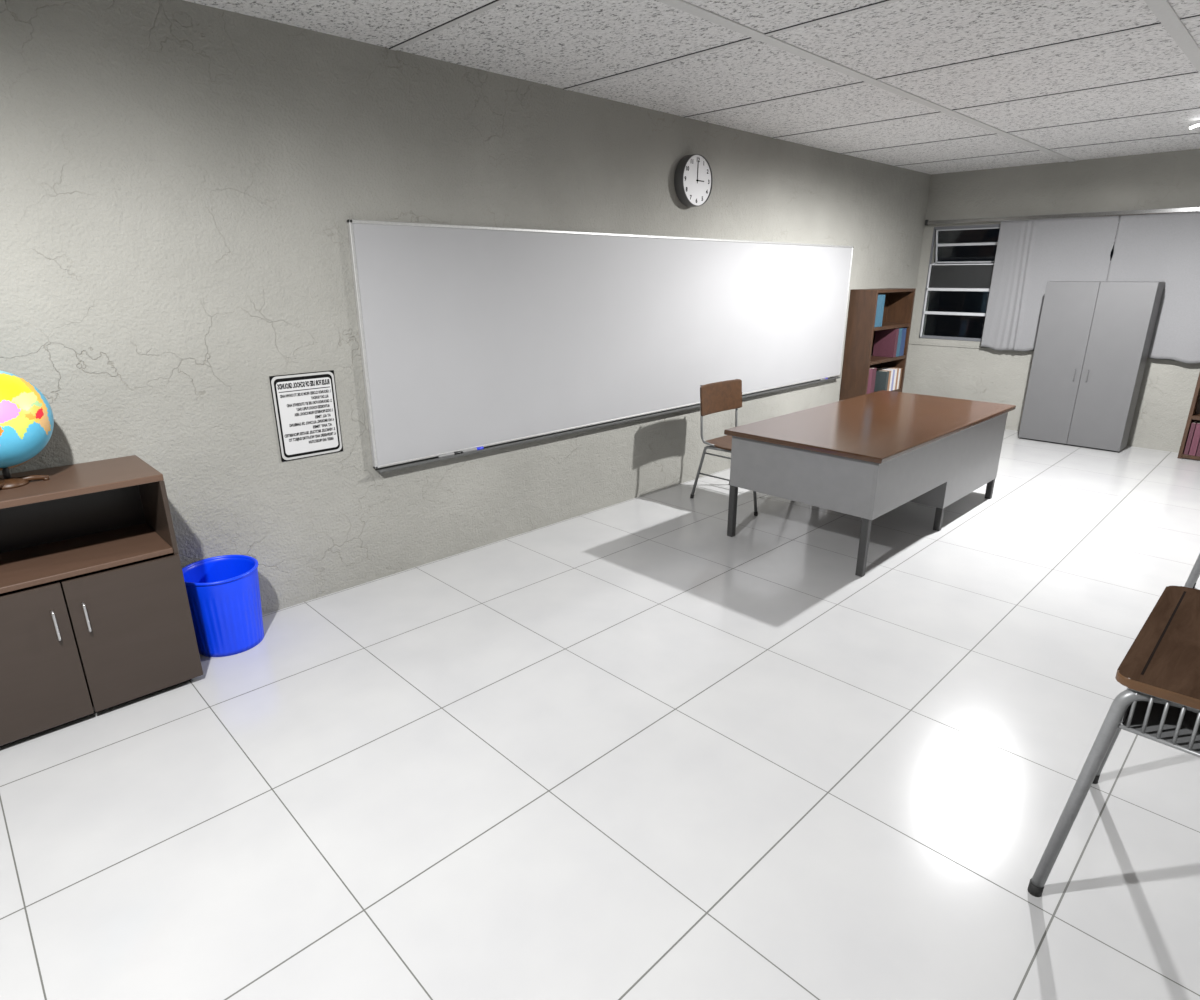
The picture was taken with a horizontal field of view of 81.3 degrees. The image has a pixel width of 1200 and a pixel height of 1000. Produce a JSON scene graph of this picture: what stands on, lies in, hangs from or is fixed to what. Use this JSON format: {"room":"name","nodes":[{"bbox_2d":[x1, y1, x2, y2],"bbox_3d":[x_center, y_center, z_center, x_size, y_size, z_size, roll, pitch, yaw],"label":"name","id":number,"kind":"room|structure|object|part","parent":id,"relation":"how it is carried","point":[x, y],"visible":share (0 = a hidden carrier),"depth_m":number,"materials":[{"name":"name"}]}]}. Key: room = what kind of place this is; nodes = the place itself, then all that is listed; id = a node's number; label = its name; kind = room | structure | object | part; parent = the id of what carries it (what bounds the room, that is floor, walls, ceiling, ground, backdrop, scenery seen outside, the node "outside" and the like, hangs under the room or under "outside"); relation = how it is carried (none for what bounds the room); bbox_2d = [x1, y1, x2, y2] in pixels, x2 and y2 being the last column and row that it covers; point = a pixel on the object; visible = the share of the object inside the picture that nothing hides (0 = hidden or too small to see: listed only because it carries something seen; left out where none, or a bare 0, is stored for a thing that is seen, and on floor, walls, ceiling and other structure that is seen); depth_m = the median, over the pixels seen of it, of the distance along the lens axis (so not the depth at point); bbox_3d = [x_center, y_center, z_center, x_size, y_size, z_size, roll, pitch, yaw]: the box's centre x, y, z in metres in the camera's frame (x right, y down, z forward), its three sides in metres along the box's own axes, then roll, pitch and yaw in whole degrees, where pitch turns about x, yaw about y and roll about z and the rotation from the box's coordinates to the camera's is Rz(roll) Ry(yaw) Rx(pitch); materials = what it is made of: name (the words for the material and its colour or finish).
{"room":"classroom","nodes":[
{"label":"classroom","id":0,"kind":"room"},
{"bbox_2d":[0,0,930,614],"bbox_3d":[-0.383,-1.194,4.745,11.880,2.856,0.100,-17,24,-42],"label":"wall","id":1,"kind":"structure","parent":0,"point":[181,181],"depth_m":3.52,"materials":[{"name":"paint"}]},
{"bbox_2d":[269,370,342,461],"bbox_3d":[-1.548,-0.448,3.707,0.334,0.445,0.010,-17,24,-42],"label":"notice sign","id":2,"kind":"object","parent":1,"relation":"attached to","point":[305,405],"visible":1,"depth_m":3.70,"materials":[{"name":"white paper"}]},
{"bbox_2d":[347,219,853,472],"bbox_3d":[0.673,-1.399,5.647,5.502,1.357,0.058,-17,24,-42],"label":"whiteboard","id":3,"kind":"object","parent":1,"relation":"attached to","point":[470,337],"visible":1,"depth_m":4.79,"materials":[{"name":"plastic"}]},
{"bbox_2d":[438,451,460,457],"bbox_3d":[-0.932,-0.282,4.339,0.160,0.021,0.021,-17,24,-42],"label":"marker","id":4,"kind":"object","parent":3,"relation":"on","point":[457,452],"visible":1,"depth_m":4.33,"materials":[{"name":"white plastic"}]},
{"bbox_2d":[462,446,483,452],"bbox_3d":[-0.809,-0.319,4.454,0.155,0.021,0.021,-17,24,-42],"label":"marker","id":5,"kind":"object","parent":3,"relation":"on","point":[482,447],"visible":1,"depth_m":4.45,"materials":[{"name":"white plastic"}]},
{"bbox_2d":[375,377,839,472],"bbox_3d":[0.660,-0.757,5.840,5.442,0.016,0.058,-17,24,-42],"label":"tray","id":6,"kind":"object","parent":3,"relation":"on","point":[817,379],"depth_m":5.01,"materials":[{"name":"grey metal"}]},
{"bbox_2d":[674,154,712,206],"bbox_3d":[0.714,-2.435,5.335,0.364,0.364,0.088,-17,24,-42],"label":"wall clock","id":7,"kind":"object","parent":1,"relation":"attached to","point":[693,180],"visible":1,"depth_m":5.29,"materials":[{"name":"white plastic"}]},
{"bbox_2d":[389,0,1199,166],"bbox_3d":[1.875,-1.666,1.550,10.762,0.005,7.200,-17,24,-42],"label":"trim","id":8,"kind":"structure","parent":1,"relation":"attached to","point":[499,2],"depth_m":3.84,"materials":[{"name":"white metal"}]},
{"bbox_2d":[0,429,1199,999],"bbox_3d":[2.208,0.998,2.748,11.980,0.100,7.400,-17,24,-42],"label":"floor","id":9,"kind":"structure","parent":0,"point":[638,748],"depth_m":2.55,"materials":[{"name":"tile"}]},
{"bbox_2d":[0,455,202,746],"bbox_3d":[-2.241,0.398,2.900,0.824,0.968,0.501,-17,24,-42],"label":"base cabinet","id":10,"kind":"object","parent":9,"relation":"on","point":[95,613],"visible":1,"depth_m":2.88,"materials":[{"name":"brown laminate"}]},
{"bbox_2d":[0,370,53,489],"bbox_3d":[-2.307,-0.272,2.664,0.378,0.451,0.374,-17,24,-42],"label":"desk globe","id":11,"kind":"object","parent":10,"relation":"on","point":[26,416],"visible":1,"depth_m":2.62,"materials":[{"name":"multicoloured plastic"}]},
{"bbox_3d":[-2.309,-0.106,2.716,0.022,0.056,0.022,-17,24,-42],"label":"stem","id":12,"kind":"part","parent":11,"relation":"part of","materials":[{"name":"black metal"}]},
{"bbox_3d":[-2.239,0.643,2.665,0.406,0.585,0.017,-17,24,-42],"label":"door","id":13,"kind":"part","parent":10,"relation":"part of","materials":[{"name":"brown laminate"}]},
{"bbox_3d":[-2.112,0.490,2.714,0.010,0.126,0.027,-17,24,-42],"label":"handle","id":14,"kind":"part","parent":10,"relation":"part of","materials":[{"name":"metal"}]},
{"bbox_3d":[-2.412,0.348,3.067,0.788,0.920,0.012,-17,24,-42],"label":"panel","id":15,"kind":"part","parent":10,"relation":"part of","materials":[{"name":"brown wood"}]},
{"bbox_2d":[0,523,172,593],"bbox_3d":[-2.254,0.252,2.865,0.788,0.023,0.442,-17,24,-42],"label":"shelf","id":16,"kind":"object","parent":10,"relation":"attached to","point":[30,564],"depth_m":2.92,"materials":[{"name":"brown laminate"}]},
{"bbox_3d":[-2.041,0.468,2.780,0.010,0.126,0.027,-17,24,-42],"label":"handle","id":17,"kind":"part","parent":10,"relation":"part of","materials":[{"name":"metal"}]},
{"bbox_3d":[-1.944,0.554,2.939,0.408,0.585,0.017,-17,24,-42],"label":"door","id":18,"kind":"part","parent":10,"relation":"part of","materials":[{"name":"brown laminate"}]},
{"bbox_2d":[182,555,263,656],"bbox_3d":[-1.849,0.520,3.443,0.354,0.399,0.354,-17,24,-42],"label":"waste bin","id":19,"kind":"object","parent":9,"relation":"on","point":[223,592],"visible":0.88,"depth_m":3.35,"materials":[{"name":"blue plastic"}]},
{"bbox_2d":[690,379,757,515],"bbox_3d":[1.160,-0.447,5.563,0.563,0.928,0.647,-17,24,-42],"label":"chair","id":20,"kind":"object","parent":9,"relation":"on","point":[715,397],"visible":0.59,"depth_m":5.61,"materials":[{"name":"brown wood"}]},
{"bbox_3d":[0.842,-0.659,5.482,0.023,0.473,0.159,-17,24,-42],"label":"post","id":21,"kind":"part","parent":20,"relation":"part of","materials":[{"name":"grey metal"}]},
{"bbox_3d":[0.874,-0.217,5.607,0.292,0.442,0.057,12,22,33],"label":"leg","id":22,"kind":"part","parent":20,"relation":"part of","materials":[{"name":"grey metal"}]},
{"bbox_3d":[1.143,-0.450,5.580,0.469,0.031,0.471,-17,24,-42],"label":"seat","id":23,"kind":"part","parent":20,"relation":"part of","materials":[{"name":"brown wood"}]},
{"bbox_3d":[0.974,-0.831,5.638,0.550,0.241,0.057,-17,24,-42],"label":"backrest","id":24,"kind":"part","parent":20,"relation":"part of","materials":[{"name":"brown wood"}]},
{"bbox_3d":[1.178,-0.760,5.794,0.023,0.473,0.159,-17,24,-42],"label":"post","id":25,"kind":"part","parent":20,"relation":"part of","materials":[{"name":"grey metal"}]},
{"bbox_3d":[1.088,-0.143,5.377,0.075,0.442,0.355,-17,24,-42],"label":"leg","id":26,"kind":"part","parent":20,"relation":"part of","materials":[{"name":"grey metal"}]},
{"bbox_2d":[724,390,1015,576],"bbox_3d":[2.048,-0.244,5.189,2.365,0.763,1.080,-17,24,-42],"label":"desk","id":27,"kind":"object","parent":9,"relation":"on","point":[866,456],"visible":1,"depth_m":4.60,"materials":[{"name":"grey laminate"}]},
{"bbox_3d":[0.919,-0.095,4.795,0.044,0.727,0.044,-17,24,-42],"label":"leg","id":28,"kind":"part","parent":27,"relation":"part of","materials":[{"name":"grey metal"}]},
{"bbox_3d":[1.240,-0.165,4.402,0.020,0.357,0.995,-17,24,-42],"label":"panel","id":29,"kind":"part","parent":27,"relation":"part of","materials":[{"name":"grey metal"}]},
{"bbox_3d":[1.584,0.113,4.147,0.044,0.727,0.044,-17,24,-42],"label":"leg","id":30,"kind":"part","parent":27,"relation":"part of","materials":[{"name":"grey metal"}]},
{"bbox_3d":[2.394,-0.201,4.831,2.255,0.557,0.020,-17,24,-42],"label":"panel","id":31,"kind":"part","parent":27,"relation":"part of","materials":[{"name":"grey metal"}]},
{"bbox_3d":[2.414,0.134,4.982,0.044,0.170,0.044,-17,24,-42],"label":"leg","id":32,"kind":"part","parent":27,"relation":"part of","materials":[{"name":"grey metal"}]},
{"bbox_3d":[3.173,-0.096,5.688,0.044,0.170,0.044,-17,24,-42],"label":"leg","id":33,"kind":"part","parent":27,"relation":"part of","materials":[{"name":"grey metal"}]},
{"bbox_2d":[839,288,915,400],"bbox_3d":[3.127,-1.566,7.934,0.960,1.588,0.296,-17,24,-42],"label":"bookcase","id":34,"kind":"object","parent":9,"relation":"on","point":[858,359],"visible":0.63,"depth_m":7.63,"materials":[{"name":"brown wood"}]},
{"bbox_3d":[2.795,-1.466,7.625,0.030,1.588,0.296,-17,24,-42],"label":"panel","id":35,"kind":"part","parent":34,"relation":"part of","materials":[{"name":"brown wood"}]},
{"bbox_2d":[867,368,872,393],"bbox_3d":[2.860,-1.303,7.707,0.096,0.305,0.231,-17,24,-42],"label":"book","id":36,"kind":"object","parent":34,"relation":"on","point":[870,369],"visible":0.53,"depth_m":7.62,"materials":[{"name":"paper"}]},
{"bbox_2d":[870,367,876,392],"bbox_3d":[2.928,-1.322,7.770,0.087,0.303,0.231,-17,24,-42],"label":"book","id":37,"kind":"object","parent":34,"relation":"on","point":[874,369],"visible":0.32,"depth_m":7.68,"materials":[{"name":"paper"}]},
{"bbox_2d":[874,295,881,326],"bbox_3d":[2.858,-2.024,7.473,0.096,0.332,0.231,-17,24,-42],"label":"book","id":38,"kind":"object","parent":34,"relation":"on","point":[879,296],"visible":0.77,"depth_m":7.40,"materials":[{"name":"paper"}]},
{"bbox_3d":[3.028,-1.583,8.035,0.900,1.558,0.012,-17,24,-42],"label":"panel","id":39,"kind":"part","parent":34,"relation":"part of","materials":[{"name":"brown wood"}]},
{"bbox_2d":[874,370,888,391],"bbox_3d":[3.174,-1.366,8.016,0.058,0.235,0.241,-17,24,-42],"label":"book","id":40,"kind":"object","parent":34,"relation":"on","point":[881,381],"visible":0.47,"depth_m":7.95,"materials":[{"name":"paper"}]},
{"bbox_2d":[878,294,884,326],"bbox_3d":[2.926,-2.044,7.537,0.087,0.330,0.231,-17,24,-42],"label":"book","id":41,"kind":"object","parent":34,"relation":"on","point":[882,296],"visible":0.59,"depth_m":7.46,"materials":[{"name":"paper"}]},
{"bbox_2d":[877,368,892,390],"bbox_3d":[3.264,-1.388,8.071,0.043,0.242,0.201,-17,24,-42],"label":"book","id":42,"kind":"object","parent":34,"relation":"on","point":[877,368],"visible":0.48,"depth_m":8.01,"materials":[{"name":"paper"}]},
{"bbox_2d":[873,328,898,356],"bbox_3d":[3.255,-1.796,7.962,0.068,0.315,0.241,-17,24,-42],"label":"book","id":43,"kind":"object","parent":34,"relation":"on","point":[885,341],"visible":0.84,"depth_m":7.93,"materials":[{"name":"paper"}]},
{"bbox_2d":[881,370,890,390],"bbox_3d":[3.229,-1.374,8.040,0.048,0.235,0.201,-17,24,-42],"label":"book","id":44,"kind":"object","parent":34,"relation":"on","point":[881,370],"visible":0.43,"depth_m":7.98,"materials":[{"name":"paper"}]},
{"bbox_2d":[879,368,894,390],"bbox_3d":[3.298,-1.397,8.104,0.048,0.238,0.201,-17,24,-42],"label":"book","id":45,"kind":"object","parent":34,"relation":"on","point":[879,368],"visible":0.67,"depth_m":8.04,"materials":[{"name":"paper"}]},
{"bbox_3d":[3.130,-1.597,7.920,0.900,0.036,0.281,-17,24,-42],"label":"shelf","id":46,"kind":"part","parent":34,"relation":"part of","materials":[{"name":"brown wood"}]},
{"bbox_2d":[881,368,896,389],"bbox_3d":[3.336,-1.409,8.139,0.053,0.240,0.201,-17,24,-42],"label":"book","id":47,"kind":"object","parent":34,"relation":"on","point":[895,375],"visible":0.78,"depth_m":8.07,"materials":[{"name":"paper"}]},
{"bbox_2d":[882,367,898,389],"bbox_3d":[3.375,-1.421,8.175,0.048,0.240,0.201,-17,24,-42],"label":"book","id":48,"kind":"object","parent":34,"relation":"on","point":[882,367],"visible":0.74,"depth_m":8.11,"materials":[{"name":"paper"}]},
{"bbox_3d":[3.130,-1.939,7.810,0.900,0.036,0.281,-17,24,-42],"label":"shelf","id":49,"kind":"part","parent":34,"relation":"part of","materials":[{"name":"brown wood"}]},
{"bbox_2d":[885,367,900,388],"bbox_3d":[3.409,-1.429,8.208,0.043,0.236,0.201,-17,24,-42],"label":"book","id":50,"kind":"object","parent":34,"relation":"on","point":[885,367],"visible":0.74,"depth_m":8.14,"materials":[{"name":"paper"}]},
{"bbox_2d":[887,367,901,388],"bbox_3d":[3.440,-1.441,8.236,0.038,0.240,0.201,-17,24,-42],"label":"book","id":51,"kind":"object","parent":34,"relation":"on","point":[887,367],"visible":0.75,"depth_m":8.18,"materials":[{"name":"paper"}]},
{"bbox_3d":[3.460,-1.667,8.243,0.030,1.588,0.296,-17,24,-42],"label":"panel","id":52,"kind":"part","parent":34,"relation":"part of","materials":[{"name":"brown wood"}]},
{"bbox_2d":[896,328,902,356],"bbox_3d":[3.313,-1.813,8.016,0.086,0.315,0.241,-17,24,-42],"label":"book","id":53,"kind":"object","parent":34,"relation":"on","point":[900,329],"visible":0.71,"depth_m":7.93,"materials":[{"name":"paper"}]},
{"bbox_2d":[899,328,906,355],"bbox_3d":[3.385,-1.833,8.083,0.106,0.310,0.241,-17,24,-42],"label":"book","id":54,"kind":"object","parent":34,"relation":"on","point":[904,329],"visible":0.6,"depth_m":8.00,"materials":[{"name":"paper"}]},
{"bbox_2d":[1018,281,1164,451],"bbox_3d":[5.081,-1.408,7.300,0.358,1.668,0.935,-17,24,-42],"label":"tall cabinet","id":55,"kind":"object","parent":9,"relation":"on","point":[1093,341],"visible":1,"depth_m":7.16,"materials":[{"name":"grey metal"}]},
{"bbox_3d":[4.812,-1.433,7.359,0.017,1.650,0.465,-17,24,-42],"label":"door","id":56,"kind":"part","parent":55,"relation":"part of","materials":[{"name":"grey paint"}]},
{"bbox_3d":[5.139,-1.331,7.040,0.017,1.650,0.464,-17,24,-42],"label":"door","id":57,"kind":"part","parent":55,"relation":"part of","materials":[{"name":"grey paint"}]},
{"bbox_2d":[1027,586,1199,896],"bbox_3d":[1.796,0.780,1.983,0.802,0.788,0.702,-17,24,-42],"label":"student desk","id":58,"kind":"object","parent":9,"relation":"on","point":[1160,671],"visible":1,"depth_m":1.87,"materials":[{"name":"brown wood"}]},
{"bbox_3d":[1.904,0.705,2.264,0.063,0.720,0.436,-13,22,-34],"label":"leg","id":59,"kind":"part","parent":58,"relation":"part of","materials":[{"name":"silver metal"}]},
{"bbox_3d":[1.459,0.839,1.852,0.439,0.720,0.064,13,22,35],"label":"leg","id":60,"kind":"part","parent":58,"relation":"part of","materials":[{"name":"silver metal"}]},
{"bbox_2d":[1118,689,1199,756],"bbox_3d":[1.761,0.504,1.883,0.697,0.143,0.460,-17,24,-42],"label":"basket","id":61,"kind":"object","parent":58,"relation":"on","point":[1169,717],"depth_m":1.79,"materials":[{"name":"silver metal"}]},
{"bbox_2d":[1178,373,1199,459],"bbox_3d":[6.123,-1.084,6.422,0.175,1.588,0.958,-17,24,-42],"label":"bookcase","id":62,"kind":"object","parent":9,"relation":"on","point":[1194,413],"visible":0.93,"depth_m":6.83,"materials":[{"name":"brown wood"}]},
{"bbox_2d":[1184,421,1197,454],"bbox_3d":[5.824,-0.614,6.888,0.151,0.315,0.032,-17,24,-42],"label":"book","id":63,"kind":"object","parent":62,"relation":"on","point":[1193,425],"visible":0.92,"depth_m":6.84,"materials":[{"name":"paper"}]},
{"bbox_3d":[6.121,-0.354,6.655,0.160,0.036,0.898,-17,24,-42],"label":"shelf","id":64,"kind":"part","parent":62,"relation":"part of","materials":[{"name":"brown wood"}]},
{"bbox_2d":[1189,422,1199,455],"bbox_3d":[5.856,-0.604,6.856,0.151,0.315,0.050,-17,24,-42],"label":"book","id":65,"kind":"object","parent":62,"relation":"on","point":[1196,438],"visible":0.93,"depth_m":6.81,"materials":[{"name":"paper"}]},
{"bbox_3d":[6.121,-0.720,6.537,0.160,0.036,0.898,-17,24,-42],"label":"shelf","id":66,"kind":"part","parent":62,"relation":"part of","materials":[{"name":"brown wood"}]},
{"bbox_3d":[6.181,-1.088,6.481,0.012,1.558,0.898,-17,24,-42],"label":"panel","id":67,"kind":"part","parent":62,"relation":"part of","materials":[{"name":"brown wood"}]},
{"bbox_2d":[1196,442,1199,455],"bbox_3d":[5.893,-0.592,6.821,0.151,0.315,0.043,-17,24,-42],"label":"book","id":68,"kind":"object","parent":62,"relation":"on","point":[1198,449],"visible":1,"depth_m":6.81,"materials":[{"name":"paper"}]},
{"bbox_2d":[1184,553,1199,587],"bbox_3d":[3.469,0.274,3.539,0.802,0.788,0.702,-17,24,-42],"label":"student desk","id":69,"kind":"object","parent":9,"relation":"on","point":[1194,575],"visible":0.52,"depth_m":3.51,"materials":[{"name":"silver metal"}]},
{"bbox_2d":[184,0,1199,174],"bbox_3d":[2.202,-1.815,1.839,11.980,0.100,7.400,-17,24,-42],"label":"ceiling","id":70,"kind":"structure","parent":0,"point":[562,44],"depth_m":3.81,"materials":[{"name":"tile"}]},
{"bbox_2d":[903,149,1199,452],"bbox_3d":[6.470,-1.699,6.259,0.150,2.856,7.400,-17,24,-42],"label":"wall","id":71,"kind":"structure","parent":0,"point":[1162,180],"depth_m":7.52,"materials":[{"name":"paint"}]},
{"bbox_2d":[656,0,1199,161],"bbox_3d":[2.699,-1.609,1.372,11.780,0.008,5.816,-17,24,-42],"label":"trim","id":72,"kind":"structure","parent":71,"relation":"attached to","point":[1165,13],"depth_m":3.56,"materials":[{"name":"white metal"}]},
{"bbox_2d":[909,343,1178,361],"bbox_3d":[6.413,-1.190,6.364,0.012,0.013,7.200,-17,24,-42],"label":"trim","id":73,"kind":"structure","parent":71,"relation":"attached to","point":[909,343],"depth_m":8.28,"materials":[{"name":"paint"}]},
{"bbox_2d":[919,207,1199,341],"bbox_3d":[5.781,-2.121,6.782,0.247,1.370,5.260,-17,24,-42],"label":"window","id":74,"kind":"structure","parent":71,"relation":"in","point":[956,297],"depth_m":8.24,"materials":[{"name":"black glass"}]},
{"bbox_3d":[4.350,-2.074,8.321,0.004,0.271,0.995,-17,24,-42],"label":"pane","id":75,"kind":"part","parent":74,"relation":"part of","materials":[{"name":"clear glass"}]},
{"bbox_3d":[4.350,-2.334,8.237,0.004,0.275,0.995,-17,24,-42],"label":"pane","id":76,"kind":"part","parent":74,"relation":"part of","materials":[{"name":"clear glass"}]},
{"bbox_3d":[4.349,-2.600,8.151,0.004,0.284,0.995,-17,24,-42],"label":"pane","id":77,"kind":"part","parent":74,"relation":"part of","materials":[{"name":"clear glass"}]},
{"bbox_3d":[4.387,-2.942,8.094,0.140,0.389,0.965,-17,24,-42],"label":"sash","id":78,"kind":"part","parent":74,"relation":"part of","materials":[{"name":"white metal"}]},
{"bbox_3d":[4.388,-2.940,8.095,0.116,0.364,0.965,-17,24,-42],"label":"pane","id":79,"kind":"part","parent":74,"relation":"part of","materials":[{"name":"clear glass"}]},
{"bbox_2d":[981,216,1118,350],"bbox_3d":[4.821,-2.304,7.582,0.030,1.391,1.094,-17,24,-42],"label":"curtain","id":80,"kind":"object","parent":74,"relation":"hanging from","point":[1030,254],"visible":0.77,"depth_m":7.62,"materials":[{"name":"white fabric"}]},
{"bbox_3d":[5.727,-2.727,6.533,0.102,0.063,5.260,-17,24,-42],"label":"curtain rail","id":81,"kind":"part","parent":74,"relation":"part of","materials":[{"name":"grey metal"}]},
{"bbox_3d":[5.049,-2.698,7.372,0.004,0.380,0.990,-17,24,-42],"label":"pane","id":82,"kind":"part","parent":74,"relation":"part of","materials":[{"name":"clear glass"}]},
{"bbox_2d":[1106,212,1199,363],"bbox_3d":[6.229,-1.862,6.207,0.049,1.392,2.936,-17,24,-42],"label":"curtain","id":83,"kind":"object","parent":74,"relation":"hanging from","point":[1165,247],"visible":0.65,"depth_m":6.85,"materials":[{"name":"white fabric"}]}
]}

